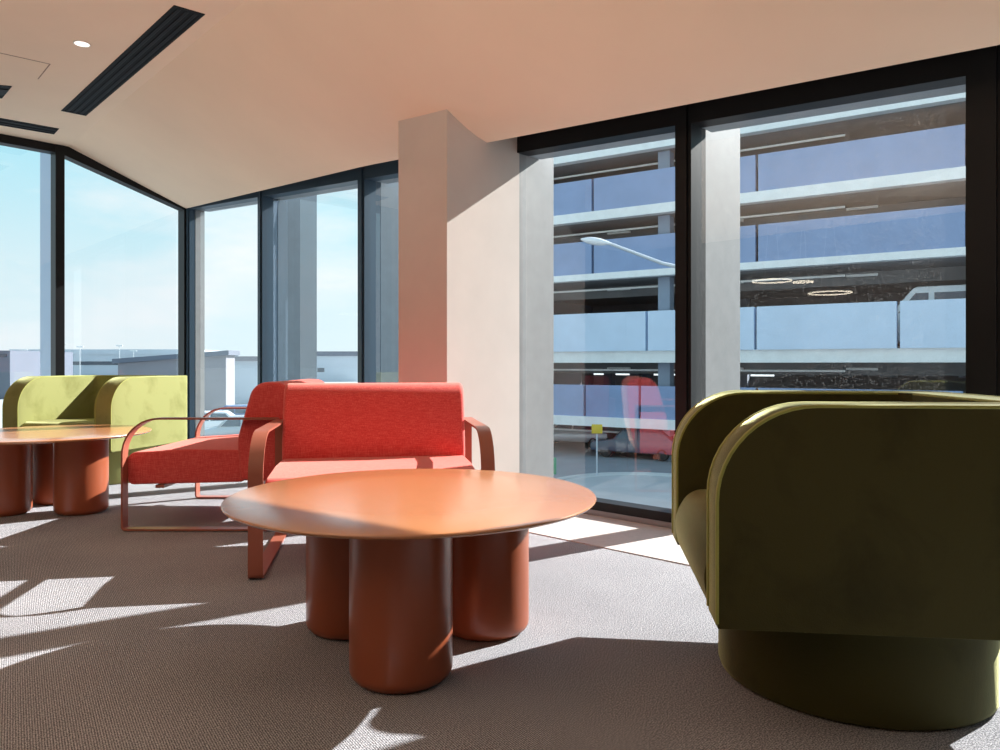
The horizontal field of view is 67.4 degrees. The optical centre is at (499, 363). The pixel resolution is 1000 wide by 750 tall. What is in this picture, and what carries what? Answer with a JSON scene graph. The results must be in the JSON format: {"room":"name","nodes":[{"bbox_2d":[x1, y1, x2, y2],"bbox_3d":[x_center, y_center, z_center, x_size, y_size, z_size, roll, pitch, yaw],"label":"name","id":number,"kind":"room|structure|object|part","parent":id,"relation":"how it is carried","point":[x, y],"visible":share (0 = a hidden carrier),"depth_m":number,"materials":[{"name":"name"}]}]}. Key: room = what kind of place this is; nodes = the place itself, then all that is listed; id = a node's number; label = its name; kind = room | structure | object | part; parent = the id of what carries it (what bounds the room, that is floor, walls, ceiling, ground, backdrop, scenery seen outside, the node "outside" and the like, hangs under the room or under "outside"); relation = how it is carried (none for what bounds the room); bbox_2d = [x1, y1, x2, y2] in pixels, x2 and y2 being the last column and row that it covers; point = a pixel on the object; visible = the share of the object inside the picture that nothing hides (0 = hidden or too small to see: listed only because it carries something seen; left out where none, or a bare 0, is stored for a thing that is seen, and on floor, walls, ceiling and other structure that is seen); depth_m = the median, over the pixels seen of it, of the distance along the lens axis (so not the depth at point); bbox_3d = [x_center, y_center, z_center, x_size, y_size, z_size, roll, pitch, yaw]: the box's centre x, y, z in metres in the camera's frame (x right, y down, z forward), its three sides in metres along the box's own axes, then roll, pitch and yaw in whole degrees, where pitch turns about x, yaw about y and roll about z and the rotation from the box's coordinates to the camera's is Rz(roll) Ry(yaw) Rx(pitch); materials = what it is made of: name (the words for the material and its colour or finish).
{"room":"office lounge","nodes":[
{"label":"office lounge","id":0,"kind":"room"},
{"bbox_2d":[40,144,185,446],"bbox_3d":[-3.526,-0.535,7.024,0.454,3.250,1.265,0,0,44],"label":"window","id":1,"kind":"structure","parent":0,"point":[52,167],"depth_m":6.56,"materials":[{"name":"black metal"}]},
{"bbox_2d":[186,192,257,438],"bbox_3d":[-2.468,-0.535,6.841,1.370,3.250,0.212,0,0,43],"label":"window","id":2,"kind":"structure","parent":0,"point":[195,216],"depth_m":7.23,"materials":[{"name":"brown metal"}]},
{"bbox_2d":[258,168,357,384],"bbox_3d":[-1.345,-0.535,6.004,1.411,3.250,0.542,0,0,44],"label":"window","id":3,"kind":"structure","parent":0,"point":[287,214],"depth_m":6.39,"materials":[{"name":"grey metal"}]},
{"bbox_2d":[358,160,397,382],"bbox_3d":[-0.416,-0.535,5.122,1.151,3.250,0.542,0,0,43],"label":"window","id":4,"kind":"structure","parent":0,"point":[377,183],"depth_m":5.35,"materials":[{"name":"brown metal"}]},
{"bbox_2d":[0,480,999,749],"bbox_3d":[-2.167,0.913,1.415,9.491,0.254,7.470,0,0,43],"label":"floor","id":5,"kind":"structure","parent":0,"point":[112,638],"depth_m":2.00,"materials":[{"name":"carpet"}]},
{"bbox_2d":[0,425,151,516],"bbox_3d":[-2.455,0.580,4.060,1.034,0.420,1.034,0,0,0],"label":"coffee table","id":6,"kind":"object","parent":5,"relation":"on","point":[64,467],"visible":0.98,"depth_m":3.91,"materials":[{"name":"orange wood"}]},
{"bbox_3d":[-2.620,0.589,3.960,0.260,0.402,0.260,0,0,0],"label":"leg","id":7,"kind":"part","parent":6,"relation":"part of","materials":[{"name":"orange wood"}]},
{"bbox_3d":[-2.530,0.589,4.295,0.260,0.402,0.260,0,0,0],"label":"leg","id":8,"kind":"part","parent":6,"relation":"part of","materials":[{"name":"orange wood"}]},
{"bbox_3d":[-2.235,0.589,4.005,0.260,0.402,0.260,0,0,0],"label":"leg","id":9,"kind":"part","parent":6,"relation":"part of","materials":[{"name":"brown ceramic"}]},
{"bbox_2d":[2,375,186,484],"bbox_3d":[-2.726,0.436,5.143,0.850,0.708,0.788,0,0,15],"label":"tub chair","id":10,"kind":"object","parent":5,"relation":"on","point":[132,400],"visible":0.63,"depth_m":5.00,"materials":[{"name":"green fabric"}]},
{"bbox_3d":[-2.742,0.461,5.082,0.596,0.172,0.663,0,0,15],"label":"seat","id":11,"kind":"part","parent":10,"relation":"part of","materials":[{"name":"green fabric"}]},
{"bbox_3d":[-2.725,0.553,5.147,0.790,0.010,0.700,0,0,15],"label":"panel","id":12,"kind":"part","parent":10,"relation":"part of","materials":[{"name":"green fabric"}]},
{"bbox_2d":[121,379,323,530],"bbox_3d":[-1.394,0.436,3.985,0.785,0.699,0.910,0,0,0],"label":"armchair","id":13,"kind":"object","parent":5,"relation":"on","point":[197,460],"visible":0.53,"depth_m":3.59,"materials":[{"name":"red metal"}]},
{"bbox_3d":[-1.625,0.585,3.985,0.040,0.014,0.808,0,0,0],"label":"cross rail","id":14,"kind":"part","parent":13,"relation":"part of","materials":[{"name":"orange metal"}]},
{"bbox_3d":[-1.506,0.493,3.985,0.561,0.169,0.794,0,0,0],"label":"seat","id":15,"kind":"part","parent":13,"relation":"part of","materials":[{"name":"red fabric"}]},
{"bbox_3d":[-1.417,0.520,3.557,0.735,0.532,0.053,0,0,0],"label":"arm frame","id":16,"kind":"part","parent":13,"relation":"part of","materials":[{"name":"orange metal"}]},
{"bbox_3d":[-1.417,0.520,4.413,0.735,0.532,0.053,0,0,0],"label":"arm frame","id":17,"kind":"part","parent":13,"relation":"part of","materials":[{"name":"orange metal"}]},
{"bbox_3d":[-1.130,0.324,3.985,0.257,0.475,0.804,0,0,0],"label":"backrest","id":18,"kind":"part","parent":13,"relation":"part of","materials":[{"name":"red fabric"}]},
{"bbox_2d":[248,382,494,578],"bbox_3d":[-0.530,0.436,3.186,0.910,0.699,0.785,0,0,-9],"label":"armchair","id":19,"kind":"object","parent":5,"relation":"on","point":[324,428],"visible":0.55,"depth_m":3.33,"materials":[{"name":"red fabric"}]},
{"bbox_3d":[-0.950,0.520,3.094,0.053,0.532,0.735,0,0,-9],"label":"arm frame","id":20,"kind":"part","parent":19,"relation":"part of","materials":[{"name":"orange metal"}]},
{"bbox_3d":[-0.513,0.493,3.076,0.794,0.169,0.561,0,0,-9],"label":"seat","id":21,"kind":"part","parent":19,"relation":"part of","materials":[{"name":"red fabric"}]},
{"bbox_3d":[-0.573,0.324,3.447,0.804,0.475,0.257,0,0,-9],"label":"backrest","id":22,"kind":"part","parent":19,"relation":"part of","materials":[{"name":"red fabric"}]},
{"bbox_3d":[-0.104,0.520,3.231,0.053,0.532,0.735,0,0,-9],"label":"arm frame","id":23,"kind":"part","parent":19,"relation":"part of","materials":[{"name":"orange metal"}]},
{"bbox_2d":[220,469,595,693],"bbox_3d":[-0.246,0.580,2.140,1.034,0.420,1.034,0,0,0],"label":"coffee table","id":24,"kind":"object","parent":5,"relation":"on","point":[400,563],"visible":1,"depth_m":1.91,"materials":[{"name":"orange wood"}]},
{"bbox_3d":[-0.448,0.589,2.250,0.260,0.402,0.260,0,0,0],"label":"leg","id":25,"kind":"part","parent":24,"relation":"part of","materials":[{"name":"orange wood"}]},
{"bbox_3d":[-0.250,0.589,1.900,0.260,0.402,0.260,0,0,0],"label":"leg","id":26,"kind":"part","parent":24,"relation":"part of","materials":[{"name":"orange wood"}]},
{"bbox_3d":[-0.044,0.589,2.240,0.260,0.402,0.260,0,0,0],"label":"leg","id":27,"kind":"part","parent":24,"relation":"part of","materials":[{"name":"orange wood"}]},
{"bbox_2d":[398,109,518,472],"bbox_3d":[-0.226,-0.460,4.226,0.397,2.500,0.560,0,0,44],"label":"column","id":28,"kind":"structure","parent":5,"relation":"on","point":[458,191],"depth_m":4.06,"materials":[{"name":"white paint"}]},
{"bbox_2d":[672,390,999,730],"bbox_3d":[0.884,0.436,1.925,0.788,0.708,0.850,0,0,7],"label":"tub chair","id":29,"kind":"object","parent":5,"relation":"on","point":[841,547],"visible":1,"depth_m":1.53,"materials":[{"name":"green fabric"}]},
{"bbox_3d":[0.822,0.461,1.933,0.663,0.172,0.596,0,0,7],"label":"seat","id":30,"kind":"part","parent":29,"relation":"part of","materials":[{"name":"green fabric"}]},
{"bbox_2d":[0,0,999,207],"bbox_3d":[-2.161,-1.375,1.334,9.371,1.010,7.360,0,0,44],"label":"ceiling","id":31,"kind":"structure","parent":0,"point":[255,95],"depth_m":3.81,"materials":[{"name":"paint"}]},
{"bbox_2d":[0,85,11,98],"bbox_3d":[-3.510,-1.877,5.163,0.432,0.006,0.188,0,0,43],"label":"ceiling vent","id":32,"kind":"object","parent":31,"relation":"in","point":[4,89],"visible":1,"depth_m":5.13,"materials":[{"name":"black metal"}]},
{"bbox_2d":[1,53,49,78],"bbox_3d":[-3.100,-1.879,4.668,0.461,0.002,0.339,0,0,-43],"label":"trim","id":33,"kind":"structure","parent":31,"relation":"attached to","point":[1,53],"depth_m":4.66,"materials":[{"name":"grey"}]},
{"bbox_2d":[0,118,58,133],"bbox_3d":[-3.895,-1.877,5.802,0.808,0.006,0.212,0,0,-41],"label":"ceiling vent","id":34,"kind":"object","parent":31,"relation":"in","point":[3,122],"visible":1,"depth_m":5.93,"materials":[{"name":"black metal"}]},
{"bbox_2d":[73,40,90,46],"bbox_3d":[-2.452,-1.877,4.399,0.092,0.005,0.092,0,0,0],"label":"recessed light","id":35,"kind":"object","parent":31,"relation":"in","point":[80,43],"visible":1,"depth_m":4.39,"materials":[{"name":"white metal"}]},
{"bbox_2d":[61,5,204,115],"bbox_3d":[-2.420,-1.877,4.795,0.167,0.006,2.262,0,0,-43],"label":"ceiling vent","id":36,"kind":"object","parent":31,"relation":"in","point":[176,20],"visible":1,"depth_m":4.60,"materials":[{"name":"black metal"}]},
{"bbox_2d":[517,107,674,528],"bbox_3d":[0.557,-0.535,4.069,1.080,3.250,0.330,0,0,44],"label":"window","id":37,"kind":"structure","parent":0,"point":[537,152],"depth_m":4.34,"materials":[{"name":"black metal"}]},
{"bbox_3d":[0.502,0.785,3.966,1.018,0.050,0.095,0,0,43],"label":"sill","id":38,"kind":"part","parent":37,"relation":"part of","materials":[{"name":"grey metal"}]},
{"bbox_2d":[675,51,965,432],"bbox_3d":[1.450,-0.535,3.352,1.203,3.250,0.542,0,0,44],"label":"window","id":39,"kind":"structure","parent":0,"point":[707,133],"depth_m":3.54,"materials":[{"name":"black metal"}]},
{"bbox_2d":[966,45,999,395],"bbox_3d":[2.899,-0.535,1.976,2.794,3.250,0.542,0,0,44],"label":"window","id":40,"kind":"structure","parent":0,"point":[982,64],"depth_m":2.70,"materials":[{"name":"black metal"}]},
{"label":"outside","id":41,"kind":"structure","parent":0,"visible":0},
{"bbox_2d":[0,373,773,427],"bbox_3d":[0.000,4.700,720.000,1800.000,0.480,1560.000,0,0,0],"label":"ground","id":42,"kind":"structure","parent":41,"point":[1,400],"depth_m":180.81,"materials":[{"name":"grey"}]},
{"bbox_2d":[0,351,72,398],"bbox_3d":[-66.500,1.365,101.940,8.867,6.150,14.120,0,0,0],"label":"building","id":43,"kind":"structure","parent":42,"relation":"on","point":[14,365],"depth_m":96.88,"materials":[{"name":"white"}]},
{"bbox_2d":[9,349,239,374],"bbox_3d":[-90.213,0.560,185.000,41.500,7.761,30.700,0,0,0],"label":"building","id":44,"kind":"structure","parent":42,"relation":"on","point":[85,361],"depth_m":169.98,"materials":[{"name":"blue"}]},
{"bbox_2d":[112,350,239,410],"bbox_3d":[-28.864,1.618,67.100,10.204,5.643,2.900,0,0,0],"label":"building","id":45,"kind":"structure","parent":42,"relation":"on","point":[219,365],"depth_m":66.00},
{"bbox_2d":[205,410,234,427],"bbox_3d":[-18.361,3.700,47.000,4.400,1.480,1.844,0,0,-14],"label":"car","id":46,"kind":"object","parent":42,"relation":"on","point":[219,413],"visible":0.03,"depth_m":46.37,"materials":[{"name":"white paint"}]},
{"bbox_2d":[220,404,247,414],"bbox_3d":[-19.296,3.700,54.000,4.400,1.480,1.844,0,0,-14],"label":"car","id":47,"kind":"object","parent":42,"relation":"on","point":[234,411],"visible":0.03,"depth_m":53.33,"materials":[{"name":"blue paint"}]},
{"bbox_2d":[235,356,257,403],"bbox_3d":[-28.616,1.792,91.000,4.620,5.297,14.700,0,0,0],"label":"building","id":48,"kind":"structure","parent":42,"relation":"on","point":[246,367],"depth_m":84.00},
{"bbox_2d":[317,351,357,381],"bbox_3d":[-43.320,0.618,200.000,15.393,7.645,20.700,0,0,0],"label":"building","id":49,"kind":"structure","parent":42,"relation":"on","point":[332,366],"depth_m":190.00,"materials":[{"name":"blue"}]},
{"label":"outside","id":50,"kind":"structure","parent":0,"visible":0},
{"bbox_2d":[568,475,671,508],"bbox_3d":[5.113,4.390,25.227,6.800,0.100,8.200,0,0,0],"label":"pavement","id":51,"kind":"structure","parent":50,"point":[656,491],"depth_m":26.14,"materials":[{"name":"grey concrete"}]},
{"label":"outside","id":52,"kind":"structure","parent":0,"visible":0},
{"bbox_2d":[554,441,671,477],"bbox_3d":[20.958,4.490,23.538,81.999,0.100,53.001,0,0,43],"label":"street","id":53,"kind":"structure","parent":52,"point":[572,458],"depth_m":33.81,"materials":[{"name":"grey asphalt"}]},
{"bbox_2d":[205,415,243,435],"bbox_3d":[-15.021,3.700,43.000,4.400,1.480,1.844,0,0,-14],"label":"car","id":54,"kind":"object","parent":53,"relation":"on","point":[227,427],"visible":0.16,"depth_m":42.06,"materials":[{"name":"silver metal"}]},
{"bbox_2d":[554,457,555,474],"bbox_3d":[1.555,3.591,22.025,0.200,1.698,0.090,0,0,0],"label":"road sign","id":55,"kind":"object","parent":53,"relation":"on","point":[554,457],"visible":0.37,"depth_m":21.98,"materials":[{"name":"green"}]},
{"bbox_2d":[554,424,617,446],"bbox_3d":[4.025,3.700,40.792,4.400,1.480,1.844,0,0,27],"label":"car","id":56,"kind":"object","parent":53,"relation":"on","point":[559,435],"visible":0.3,"depth_m":39.81,"materials":[{"name":"silver metal"}]},
{"bbox_2d":[592,424,601,474],"bbox_3d":[3.751,3.387,29.025,0.420,2.107,0.090,0,0,0],"label":"road sign","id":57,"kind":"object","parent":53,"relation":"on","point":[596,428],"visible":0.94,"depth_m":28.99,"materials":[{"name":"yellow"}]},
{"bbox_3d":[3.751,3.387,29.040,0.055,2.107,0.055,0,0,-23],"label":"post","id":58,"kind":"part","parent":57,"relation":"part of","materials":[{"name":"white metal"}]},
{"bbox_3d":[3.751,2.513,29.000,0.420,0.360,0.040,0,0,0],"label":"panel","id":59,"kind":"part","parent":57,"relation":"part of","materials":[{"name":"yellow metal"}]},
{"bbox_2d":[556,472,671,480],"bbox_3d":[5.113,4.389,25.227,8.068,0.179,9.692,0,0,0],"label":"kerb","id":60,"kind":"object","parent":53,"relation":"on","point":[579,476],"visible":0.15,"depth_m":29.27,"materials":[{"name":"grey concrete"}]},
{"bbox_2d":[581,237,674,267],"bbox_3d":[3.220,0.781,17.075,2.792,7.317,0.272,0,0,-4],"label":"street lamp","id":61,"kind":"object","parent":53,"relation":"on","point":[589,240],"visible":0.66,"depth_m":17.01,"materials":[{"name":"white metal"}]},
{"bbox_3d":[3.457,-2.437,17.123,2.133,0.705,0.127,0,0,-5],"label":"arm","id":62,"kind":"part","parent":61,"relation":"part of","materials":[{"name":"white metal"}]},
{"bbox_2d":[590,428,674,460],"bbox_3d":[6.656,3.700,35.659,4.400,1.480,1.844,0,0,33],"label":"car","id":63,"kind":"object","parent":53,"relation":"on","point":[657,442],"visible":0.69,"depth_m":34.80,"materials":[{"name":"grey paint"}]},
{"bbox_2d":[554,92,965,460],"bbox_3d":[15.197,-3.730,37.489,30.832,16.340,15.304,0,0,33],"label":"parking garage","id":64,"kind":"structure","parent":53,"relation":"on","point":[844,214],"depth_m":31.90,"materials":[{"name":"paint"}]},
{"bbox_3d":[1.271,1.750,37.746,6.590,1.500,0.200,0,0,33],"label":"parapet panel","id":65,"kind":"part","parent":64,"relation":"part of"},
{"bbox_3d":[1.448,-8.020,37.632,7.011,1.560,0.200,0,0,33],"label":"parapet panel","id":66,"kind":"part","parent":64,"relation":"part of","materials":[{"name":"blue glass"}]},
{"bbox_3d":[1.448,-5.070,37.632,7.011,1.560,0.200,0,0,33],"label":"parapet panel","id":67,"kind":"part","parent":64,"relation":"part of","materials":[{"name":"blue glass"}]},
{"bbox_3d":[2.562,-1.495,36.770,9.818,1.790,0.450,0,0,33],"label":"parapet panel","id":68,"kind":"part","parent":64,"relation":"part of","materials":[{"name":"blue glass"}]},
{"bbox_3d":[5.270,1.750,35.181,2.673,1.500,0.200,0,0,33],"label":"parapet panel","id":69,"kind":"part","parent":64,"relation":"part of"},
{"bbox_2d":[607,367,630,368],"bbox_3d":[5.926,0.210,37.404,1.200,0.100,0.150,0,0,33],"label":"light","id":70,"kind":"object","parent":64,"relation":"on","point":[607,367],"depth_m":37.32,"materials":[{"name":"paint"}]},
{"bbox_2d":[607,230,630,234],"bbox_3d":[5.926,-6.540,37.404,1.200,0.100,0.150,0,0,33],"label":"light","id":71,"kind":"object","parent":64,"relation":"on","point":[621,232],"depth_m":37.30,"materials":[{"name":"paint"}]},
{"bbox_3d":[7.646,-8.020,33.657,7.476,1.560,0.200,0,0,33],"label":"parapet panel","id":72,"kind":"part","parent":64,"relation":"part of","materials":[{"name":"blue glass"}]},
{"bbox_3d":[7.646,-5.070,33.657,7.476,1.560,0.200,0,0,33],"label":"parapet panel","id":73,"kind":"part","parent":64,"relation":"part of","materials":[{"name":"blue glass"}]},
{"bbox_3d":[8.644,1.750,33.017,5.104,1.500,0.200,0,0,33],"label":"parapet panel","id":74,"kind":"part","parent":64,"relation":"part of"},
{"bbox_3d":[8.760,-1.495,32.794,4.670,1.790,0.450,0,0,33],"label":"parapet panel","id":75,"kind":"part","parent":64,"relation":"part of","materials":[{"name":"blue glass"}]},
{"bbox_3d":[13.004,-1.495,30.073,5.174,1.790,0.450,0,0,33],"label":"parapet panel","id":76,"kind":"part","parent":64,"relation":"part of","materials":[{"name":"blue glass"}]},
{"bbox_3d":[13.975,1.750,29.598,7.321,1.500,0.200,0,0,33],"label":"parapet panel","id":77,"kind":"part","parent":64,"relation":"part of","materials":[{"name":"grey concrete"}]},
{"bbox_3d":[14.001,-8.020,29.582,7.383,1.560,0.200,0,0,33],"label":"parapet panel","id":78,"kind":"part","parent":64,"relation":"part of","materials":[{"name":"blue glass"}]},
{"bbox_3d":[14.001,-5.070,29.582,7.383,1.560,0.200,0,0,33],"label":"parapet panel","id":79,"kind":"part","parent":64,"relation":"part of","materials":[{"name":"blue glass"}]},
{"bbox_2d":[846,368,877,369],"bbox_3d":[15.188,0.210,31.464,1.200,0.100,0.150,0,0,33],"label":"light","id":80,"kind":"object","parent":64,"relation":"attached to","point":[846,368],"depth_m":31.40,"materials":[{"name":"paint"}]},
{"bbox_2d":[846,205,877,210],"bbox_3d":[15.188,-6.540,31.464,1.200,0.100,0.150,0,0,33],"label":"light","id":81,"kind":"object","parent":64,"relation":"attached to","point":[874,206],"depth_m":31.41,"materials":[{"name":"paint"}]},
{"bbox_2d":[846,273,877,277],"bbox_3d":[15.188,-3.720,31.464,1.200,0.100,0.150,0,0,33],"label":"light","id":82,"kind":"object","parent":64,"relation":"attached to","point":[871,274],"depth_m":31.43,"materials":[{"name":"paint"}]},
{"bbox_2d":[898,284,965,347],"bbox_3d":[17.440,-1.775,29.931,5.000,2.550,1.950,0,0,33],"label":"van","id":83,"kind":"object","parent":64,"relation":"on","point":[946,291],"visible":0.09,"depth_m":29.26,"materials":[{"name":"white paint"}]},
{"bbox_3d":[18.600,-1.495,26.484,7.882,1.790,0.450,0,0,33],"label":"parapet panel","id":84,"kind":"part","parent":64,"relation":"part of","materials":[{"name":"blue glass"}]},
{"bbox_3d":[-6.421,-0.685,3.739,3.518,2.950,3.698,0,0,0],"label":"wall","id":85,"kind":"structure","parent":0,"visible":0},
{"bbox_2d":[0,134,54,154],"bbox_3d":[-4.290,-0.585,6.039,0.204,3.150,1.285,0,0,44],"label":"window","id":86,"kind":"structure","parent":85,"relation":"in","point":[5,140],"depth_m":6.27,"materials":[{"name":"black metal"}]}
]}

